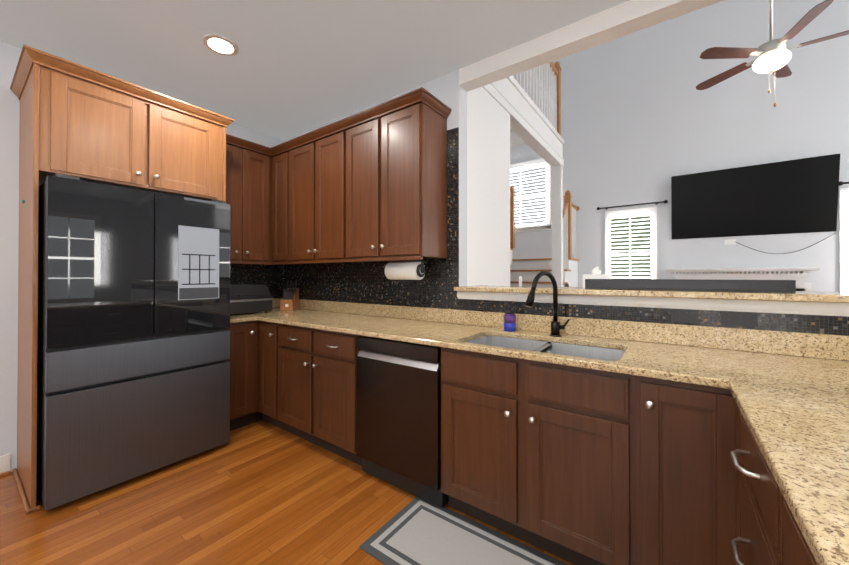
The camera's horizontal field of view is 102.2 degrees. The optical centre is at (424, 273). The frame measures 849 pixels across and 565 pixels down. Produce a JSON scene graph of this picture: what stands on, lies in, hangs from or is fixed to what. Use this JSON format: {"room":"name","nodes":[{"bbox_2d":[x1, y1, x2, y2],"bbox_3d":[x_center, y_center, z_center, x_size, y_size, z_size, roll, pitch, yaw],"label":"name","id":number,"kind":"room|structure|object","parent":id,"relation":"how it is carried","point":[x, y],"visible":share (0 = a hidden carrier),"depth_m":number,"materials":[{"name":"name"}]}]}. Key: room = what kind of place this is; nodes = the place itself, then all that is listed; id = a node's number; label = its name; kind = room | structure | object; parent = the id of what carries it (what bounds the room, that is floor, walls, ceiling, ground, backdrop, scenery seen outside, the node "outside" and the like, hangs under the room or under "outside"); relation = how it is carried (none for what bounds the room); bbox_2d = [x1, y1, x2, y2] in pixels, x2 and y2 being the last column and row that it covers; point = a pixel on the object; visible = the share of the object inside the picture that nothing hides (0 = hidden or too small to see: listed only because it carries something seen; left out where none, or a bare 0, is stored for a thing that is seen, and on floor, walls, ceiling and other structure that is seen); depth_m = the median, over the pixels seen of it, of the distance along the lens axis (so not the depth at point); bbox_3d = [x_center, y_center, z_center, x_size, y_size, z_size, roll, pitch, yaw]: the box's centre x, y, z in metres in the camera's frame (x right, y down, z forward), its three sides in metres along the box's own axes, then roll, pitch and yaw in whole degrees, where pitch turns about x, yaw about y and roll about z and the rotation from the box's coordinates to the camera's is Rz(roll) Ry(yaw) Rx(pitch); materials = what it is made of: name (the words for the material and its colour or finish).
{"room":"kitchen","nodes":[
{"label":"kitchen","id":0,"kind":"room"},
{"bbox_2d":[0,420,573,564],"bbox_3d":[1.066,1.292,1.358,7.240,0.050,9.840,0,0,36],"label":"floor","id":1,"kind":"structure","parent":0,"point":[261,492],"depth_m":1.80,"materials":[{"name":"brown wood"}]},
{"bbox_2d":[17,63,225,507],"bbox_3d":[-2.068,0.073,2.410,0.694,2.401,0.992,0,0,36],"label":"cabinet","id":2,"kind":"object","parent":1,"relation":"on","point":[83,130],"visible":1,"depth_m":2.07,"materials":[{"name":"brown wood"}]},
{"bbox_2d":[10,64,31,99],"bbox_3d":[-2.393,-1.161,2.048,0.600,0.062,0.071,0,0,36],"label":"crown molding","id":3,"kind":"structure","parent":2,"relation":"attached to","point":[21,75],"depth_m":2.05,"materials":[{"name":"brown wood"}]},
{"bbox_2d":[17,44,233,135],"bbox_3d":[-1.819,-1.160,2.245,0.099,0.062,1.062,0,0,36],"label":"crown molding","id":4,"kind":"structure","parent":2,"relation":"attached to","point":[29,57],"depth_m":2.09,"materials":[{"name":"brown wood"}]},
{"bbox_2d":[36,174,229,510],"bbox_3d":[-2.005,0.373,2.372,0.773,1.800,0.910,0,0,36],"label":"refrigerator","id":5,"kind":"object","parent":1,"relation":"on","point":[133,368],"visible":1,"depth_m":2.04,"materials":[{"name":"grey metal"}]},
{"bbox_2d":[227,321,254,430],"bbox_3d":[-1.720,0.834,2.942,0.628,0.884,0.283,0,0,36],"label":"base cabinet","id":6,"kind":"object","parent":1,"relation":"on","point":[242,334],"depth_m":2.77,"materials":[{"name":"brown wood"}]},
{"bbox_2d":[230,313,253,322],"bbox_3d":[-1.730,0.376,2.915,0.649,0.030,0.223,0,0,36],"label":"countertop","id":7,"kind":"structure","parent":6,"relation":"on","point":[234,318],"depth_m":2.80,"materials":[{"name":"stone"}]},
{"bbox_2d":[263,321,274,425],"bbox_3d":[-1.086,0.835,3.014,0.264,0.884,0.623,0,0,36],"label":"base cabinet","id":8,"kind":"object","parent":1,"relation":"on","point":[268,327],"depth_m":2.77,"materials":[{"name":"brown wood"}]},
{"bbox_2d":[275,323,361,465],"bbox_3d":[-0.615,0.833,2.674,0.898,0.884,0.623,0,0,36],"label":"base cabinet","id":9,"kind":"object","parent":1,"relation":"on","point":[316,369],"depth_m":2.39,"materials":[{"name":"brown wood"}]},
{"bbox_2d":[356,336,447,507],"bbox_3d":[-0.001,0.835,2.224,0.612,0.874,0.612,0,0,36],"label":"dishwasher","id":10,"kind":"object","parent":1,"relation":"on","point":[398,414],"visible":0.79,"depth_m":1.95,"materials":[{"name":"black plastic"}]},
{"bbox_2d":[359,497,567,564],"bbox_3d":[0.355,1.262,1.391,1.290,0.008,0.460,0,0,36],"label":"kitchen mat","id":11,"kind":"object","parent":1,"relation":"on","point":[417,531],"visible":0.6,"depth_m":1.60,"materials":[{"name":"fabric"}]},
{"bbox_2d":[510,185,579,286],"bbox_3d":[1.126,-0.646,5.614,2.117,3.881,2.646,0,0,36],"label":"staircase","id":12,"kind":"structure","parent":1,"relation":"on","point":[528,270],"depth_m":5.77,"materials":[{"name":"white paint"}]},
{"bbox_2d":[441,336,662,564],"bbox_3d":[0.641,0.827,1.765,0.954,0.884,0.623,0,0,36],"label":"base cabinet","id":13,"kind":"object","parent":1,"relation":"on","point":[577,465],"depth_m":1.45,"materials":[{"name":"brown wood"}]},
{"bbox_2d":[663,380,710,564],"bbox_3d":[1.057,0.825,1.465,0.375,0.884,0.623,0,0,36],"label":"base cabinet","id":14,"kind":"object","parent":1,"relation":"on","point":[686,406],"depth_m":1.20,"materials":[{"name":"brown wood"}]},
{"bbox_2d":[242,308,848,387],"bbox_3d":[-0.004,0.371,2.212,4.268,0.030,0.661,0,0,36],"label":"countertop","id":15,"kind":"structure","parent":14,"relation":"on","point":[671,362],"depth_m":1.73,"materials":[{"name":"stone"}]},
{"bbox_2d":[230,284,272,313],"bbox_3d":[-1.665,0.234,3.105,0.423,0.255,0.428,0,0,36],"label":"countertop grill","id":16,"kind":"object","parent":15,"relation":"on","point":[249,298],"visible":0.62,"depth_m":3.02,"materials":[{"name":"grey metal"}]},
{"bbox_2d":[280,280,298,310],"bbox_3d":[-1.348,0.214,3.429,0.124,0.299,0.146,0,0,4],"label":"knife block","id":17,"kind":"object","parent":15,"relation":"on","point":[289,300],"visible":1,"depth_m":3.40,"materials":[{"name":"brown wood"}]},
{"bbox_2d":[504,303,515,331],"bbox_3d":[0.529,0.268,2.124,0.071,0.174,0.072,0,0,36],"label":"soap dispenser","id":18,"kind":"object","parent":15,"relation":"on","point":[509,320],"visible":1,"depth_m":2.10,"materials":[{"name":"blue"}]},
{"bbox_2d":[466,336,624,360],"bbox_3d":[0.578,0.484,1.747,0.776,0.200,0.426,0,0,36],"label":"sink","id":19,"kind":"object","parent":15,"relation":"in","point":[598,353],"visible":0.08,"depth_m":1.88,"materials":[{"name":"metal"}]},
{"bbox_2d":[525,271,569,336],"bbox_3d":[0.672,0.169,1.862,0.178,0.368,0.266,0,0,36],"label":"faucet","id":20,"kind":"object","parent":15,"relation":"on","point":[556,326],"visible":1,"depth_m":1.92,"materials":[{"name":"black metal"}]},
{"bbox_2d":[706,348,848,383],"bbox_3d":[1.422,0.364,1.144,0.691,0.030,0.360,0,0,36],"label":"countertop","id":21,"kind":"structure","parent":14,"relation":"on","point":[836,371],"depth_m":1.30,"materials":[{"name":"stone"}]},
{"bbox_2d":[667,267,818,290],"bbox_3d":[4.326,0.608,4.780,1.540,1.362,0.240,0,0,36],"label":"fireplace mantel","id":22,"kind":"object","parent":1,"relation":"on","point":[798,274],"visible":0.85,"depth_m":4.65,"materials":[{"name":"white paint"}]},
{"bbox_2d":[731,393,766,564],"bbox_3d":[1.036,0.819,0.614,0.633,0.884,0.537,0,0,36],"label":"base cabinet","id":23,"kind":"object","parent":1,"relation":"on","point":[750,464],"depth_m":0.88,"materials":[{"name":"brown wood"}]},
{"bbox_2d":[767,465,817,564],"bbox_3d":[0.760,0.817,0.233,0.633,0.884,0.537,0,0,36],"label":"base cabinet","id":24,"kind":"object","parent":1,"relation":"on","point":[786,543],"depth_m":0.64,"materials":[{"name":"brown wood"}]},
{"bbox_2d":[718,372,848,564],"bbox_3d":[0.505,0.356,-0.136,0.691,0.030,2.550,0,0,36],"label":"countertop","id":25,"kind":"structure","parent":24,"relation":"on","point":[794,410],"depth_m":0.68,"materials":[{"name":"stone"}]},
{"bbox_2d":[0,0,848,471],"bbox_3d":[1.066,-1.683,1.378,7.240,5.900,9.840,0,0,36],"label":"wall","id":26,"kind":"structure","parent":0,"point":[644,120],"depth_m":2.90,"materials":[{"name":"grey paint"}]},
{"bbox_2d":[0,454,10,472],"bbox_3d":[-3.610,1.203,0.853,0.014,0.120,3.300,0,0,36],"label":"trim","id":27,"kind":"structure","parent":26,"relation":"attached to","point":[5,460],"depth_m":2.17,"materials":[{"name":"white paint"}]},
{"bbox_2d":[0,468,40,513],"bbox_3d":[-3.322,1.252,0.681,0.678,0.020,3.360,0,0,36],"label":"trim","id":28,"kind":"structure","parent":26,"relation":"attached to","point":[28,509],"depth_m":1.96,"materials":[{"name":"brown wood"}]},
{"bbox_2d":[203,34,237,55],"bbox_3d":[-1.304,-1.461,2.195,0.195,0.013,0.195,0,0,-9],"label":"recessed light","id":29,"kind":"object","parent":26,"relation":"in","point":[220,44],"visible":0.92,"depth_m":2.16,"materials":[{"name":"white paint"}]},
{"bbox_2d":[226,144,273,262],"bbox_3d":[-1.725,-0.615,3.140,0.383,1.016,0.584,0,0,36],"label":"upper cabinet","id":30,"kind":"object","parent":26,"relation":"attached to","point":[249,174],"depth_m":3.12,"materials":[{"name":"brown wood"}]},
{"bbox_2d":[226,135,269,155],"bbox_3d":[-1.640,-1.155,3.015,0.092,0.062,0.539,0,0,36],"label":"crown molding","id":31,"kind":"structure","parent":30,"relation":"attached to","point":[231,140],"depth_m":3.08,"materials":[{"name":"brown wood"}]},
{"bbox_2d":[230,264,281,297],"bbox_3d":[-1.800,-0.380,3.370,0.009,1.320,0.870,0,0,36],"label":"tile backsplash","id":32,"kind":"structure","parent":26,"relation":"attached to","point":[270,276],"depth_m":3.51,"materials":[{"name":"tile"}]},
{"bbox_2d":[272,298,282,307],"bbox_3d":[-1.796,0.313,3.344,0.023,0.100,0.840,0,0,36],"label":"backsplash","id":33,"kind":"structure","parent":26,"relation":"attached to","point":[276,301],"depth_m":3.64,"materials":[{"name":"stone"}]},
{"bbox_2d":[274,153,285,262],"bbox_3d":[-1.257,-0.614,3.335,0.261,1.016,0.320,0,0,36],"label":"upper cabinet","id":34,"kind":"object","parent":26,"relation":"attached to","point":[280,160],"depth_m":3.22,"materials":[{"name":"brown wood"}]},
{"bbox_2d":[286,129,353,262],"bbox_3d":[-0.810,-0.616,3.012,0.841,1.016,0.320,0,0,36],"label":"upper cabinet","id":35,"kind":"object","parent":26,"relation":"attached to","point":[318,172],"depth_m":2.86,"materials":[{"name":"brown wood"}]},
{"bbox_2d":[350,103,446,261],"bbox_3d":[-0.259,-0.618,2.613,0.814,1.016,0.320,0,0,36],"label":"upper cabinet","id":36,"kind":"object","parent":26,"relation":"attached to","point":[375,190],"depth_m":2.41,"materials":[{"name":"brown wood"}]},
{"bbox_2d":[269,87,429,156],"bbox_3d":[-0.741,-1.157,2.761,1.846,0.062,0.071,0,0,36],"label":"crown molding","id":37,"kind":"structure","parent":36,"relation":"attached to","point":[418,96],"depth_m":2.57,"materials":[{"name":"brown wood"}]},
{"bbox_2d":[385,261,424,279],"bbox_3d":[-0.142,-0.022,2.499,0.325,0.134,0.128,0,0,36],"label":"paper towel holder","id":38,"kind":"object","parent":36,"relation":"attached to","point":[405,270],"visible":1,"depth_m":2.44,"materials":[{"name":"white paper"}]},
{"bbox_2d":[430,93,451,118],"bbox_3d":[0.084,-1.159,2.388,0.071,0.062,0.284,0,0,36],"label":"crown molding","id":39,"kind":"structure","parent":36,"relation":"attached to","point":[436,105],"depth_m":2.39,"materials":[{"name":"brown wood"}]},
{"bbox_2d":[464,299,477,308],"bbox_3d":[0.321,0.212,2.383,0.110,0.070,0.006,0,0,36],"label":"electrical outlet plate","id":40,"kind":"object","parent":26,"relation":"attached to","point":[468,303],"depth_m":2.38,"materials":[{"name":"black plastic"}]},
{"bbox_2d":[519,276,521,285],"bbox_3d":[0.964,0.090,3.439,0.003,0.120,0.080,0,0,36],"label":"electrical outlet plate","id":41,"kind":"object","parent":26,"relation":"attached to","point":[520,277],"depth_m":3.43,"materials":[{"name":"white plastic"}]},
{"bbox_2d":[482,76,563,166],"bbox_3d":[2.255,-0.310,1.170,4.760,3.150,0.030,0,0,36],"label":"trim","id":42,"kind":"structure","parent":26,"relation":"attached to","point":[490,88],"depth_m":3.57,"materials":[{"name":"white paint"}]},
{"bbox_2d":[510,158,551,231],"bbox_3d":[1.870,-1.489,6.687,1.190,1.350,0.049,0,0,36],"label":"window","id":43,"kind":"structure","parent":26,"relation":"in","point":[530,182],"depth_m":6.56,"materials":[{"name":"white paint"}]},
{"bbox_2d":[513,61,561,135],"bbox_3d":[1.077,-2.424,3.719,0.110,1.110,2.740,0,0,36],"label":"balcony railing","id":44,"kind":"object","parent":26,"relation":"attached to","point":[541,85],"visible":0.27,"depth_m":4.38,"materials":[{"name":"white wood"}]},
{"bbox_2d":[282,127,848,335],"bbox_3d":[1.278,-0.391,1.704,6.949,1.320,0.008,0,0,36],"label":"tile backsplash","id":45,"kind":"structure","parent":26,"relation":"attached to","point":[369,282],"depth_m":2.49,"materials":[{"name":"tile"}]},
{"bbox_2d":[299,299,848,360],"bbox_3d":[0.186,0.308,2.470,4.260,0.100,0.021,0,0,36],"label":"backsplash","id":46,"kind":"structure","parent":26,"relation":"attached to","point":[825,346],"depth_m":1.78,"materials":[{"name":"stone"}]},
{"bbox_2d":[605,207,656,278],"bbox_3d":[3.361,-0.301,5.601,0.770,1.500,0.049,0,0,36],"label":"window","id":47,"kind":"structure","parent":26,"relation":"in","point":[630,243],"depth_m":5.60,"materials":[{"name":"white paint"}]},
{"bbox_2d":[597,200,667,209],"bbox_3d":[3.356,-1.106,5.582,0.996,0.056,0.096,0,0,36],"label":"curtain rod","id":48,"kind":"object","parent":26,"relation":"attached to","point":[656,203],"visible":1,"depth_m":5.53,"materials":[{"name":"black metal"}]},
{"bbox_2d":[454,285,848,302],"bbox_3d":[2.265,0.100,1.147,4.796,0.031,0.410,0,0,36],"label":"bar","id":49,"kind":"object","parent":26,"relation":"on","point":[815,296],"visible":1,"depth_m":1.66,"materials":[{"name":"stone"}]},
{"bbox_2d":[583,266,609,287],"bbox_3d":[1.082,0.023,2.157,0.140,0.135,0.100,0,0,36],"label":"tissue box","id":50,"kind":"object","parent":49,"relation":"on","point":[596,273],"visible":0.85,"depth_m":2.13,"materials":[{"name":"white cardboard"}]},
{"bbox_2d":[585,279,795,292],"bbox_3d":[1.320,0.059,1.804,0.864,0.058,0.097,0,0,36],"label":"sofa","id":51,"kind":"object","parent":49,"relation":"on","point":[783,286],"visible":1,"depth_m":1.72,"materials":[{"name":"grey fabric"}]},
{"bbox_2d":[457,291,848,316],"bbox_3d":[2.167,0.144,1.045,4.760,0.056,0.030,0,0,36],"label":"bar ledge","id":52,"kind":"structure","parent":26,"relation":"attached to","point":[808,308],"depth_m":1.68,"materials":[{"name":"white paint"}]},
{"bbox_2d":[671,309,698,323],"bbox_3d":[1.282,0.207,1.689,0.110,0.070,0.006,0,0,36],"label":"electrical outlet plate","id":53,"kind":"object","parent":26,"relation":"attached to","point":[677,315],"depth_m":1.69,"materials":[{"name":"black plastic"}]},
{"bbox_2d":[725,239,735,244],"bbox_3d":[4.371,-0.448,4.899,0.120,0.075,0.003,0,0,36],"label":"electrical outlet plate","id":54,"kind":"object","parent":26,"relation":"attached to","point":[732,241],"depth_m":4.90,"materials":[{"name":"white plastic"}]},
{"bbox_2d":[720,311,756,326],"bbox_3d":[1.441,0.207,1.573,0.125,0.070,0.006,0,0,36],"label":"electrical outlet plate","id":55,"kind":"object","parent":26,"relation":"attached to","point":[736,318],"depth_m":1.57,"materials":[{"name":"black plastic"}]},
{"bbox_2d":[671,153,839,253],"bbox_3d":[4.461,-0.864,4.752,1.681,1.212,0.183,0,0,36],"label":"tv","id":56,"kind":"object","parent":26,"relation":"attached to","point":[792,196],"visible":1,"depth_m":4.66,"materials":[{"name":"black plastic"}]},
{"bbox_2d":[696,0,848,106],"bbox_3d":[3.396,-3.057,3.281,1.234,2.929,1.284,0,0,36],"label":"ceiling fan","id":57,"kind":"object","parent":26,"relation":"hanging from","point":[773,56],"visible":1,"depth_m":3.27,"materials":[{"name":"brown wood"}]},
{"bbox_2d":[805,282,811,290],"bbox_3d":[4.979,0.176,4.456,0.080,0.120,0.003,0,0,36],"label":"electrical outlet plate","id":58,"kind":"object","parent":26,"relation":"attached to","point":[808,285],"depth_m":4.45,"materials":[{"name":"white plastic"}]},
{"bbox_2d":[839,188,848,291],"bbox_3d":[5.606,-0.311,3.978,1.070,1.500,0.049,0,0,36],"label":"window","id":59,"kind":"structure","parent":26,"relation":"in","point":[843,239],"depth_m":4.26,"materials":[{"name":"white paint"}]}
]}

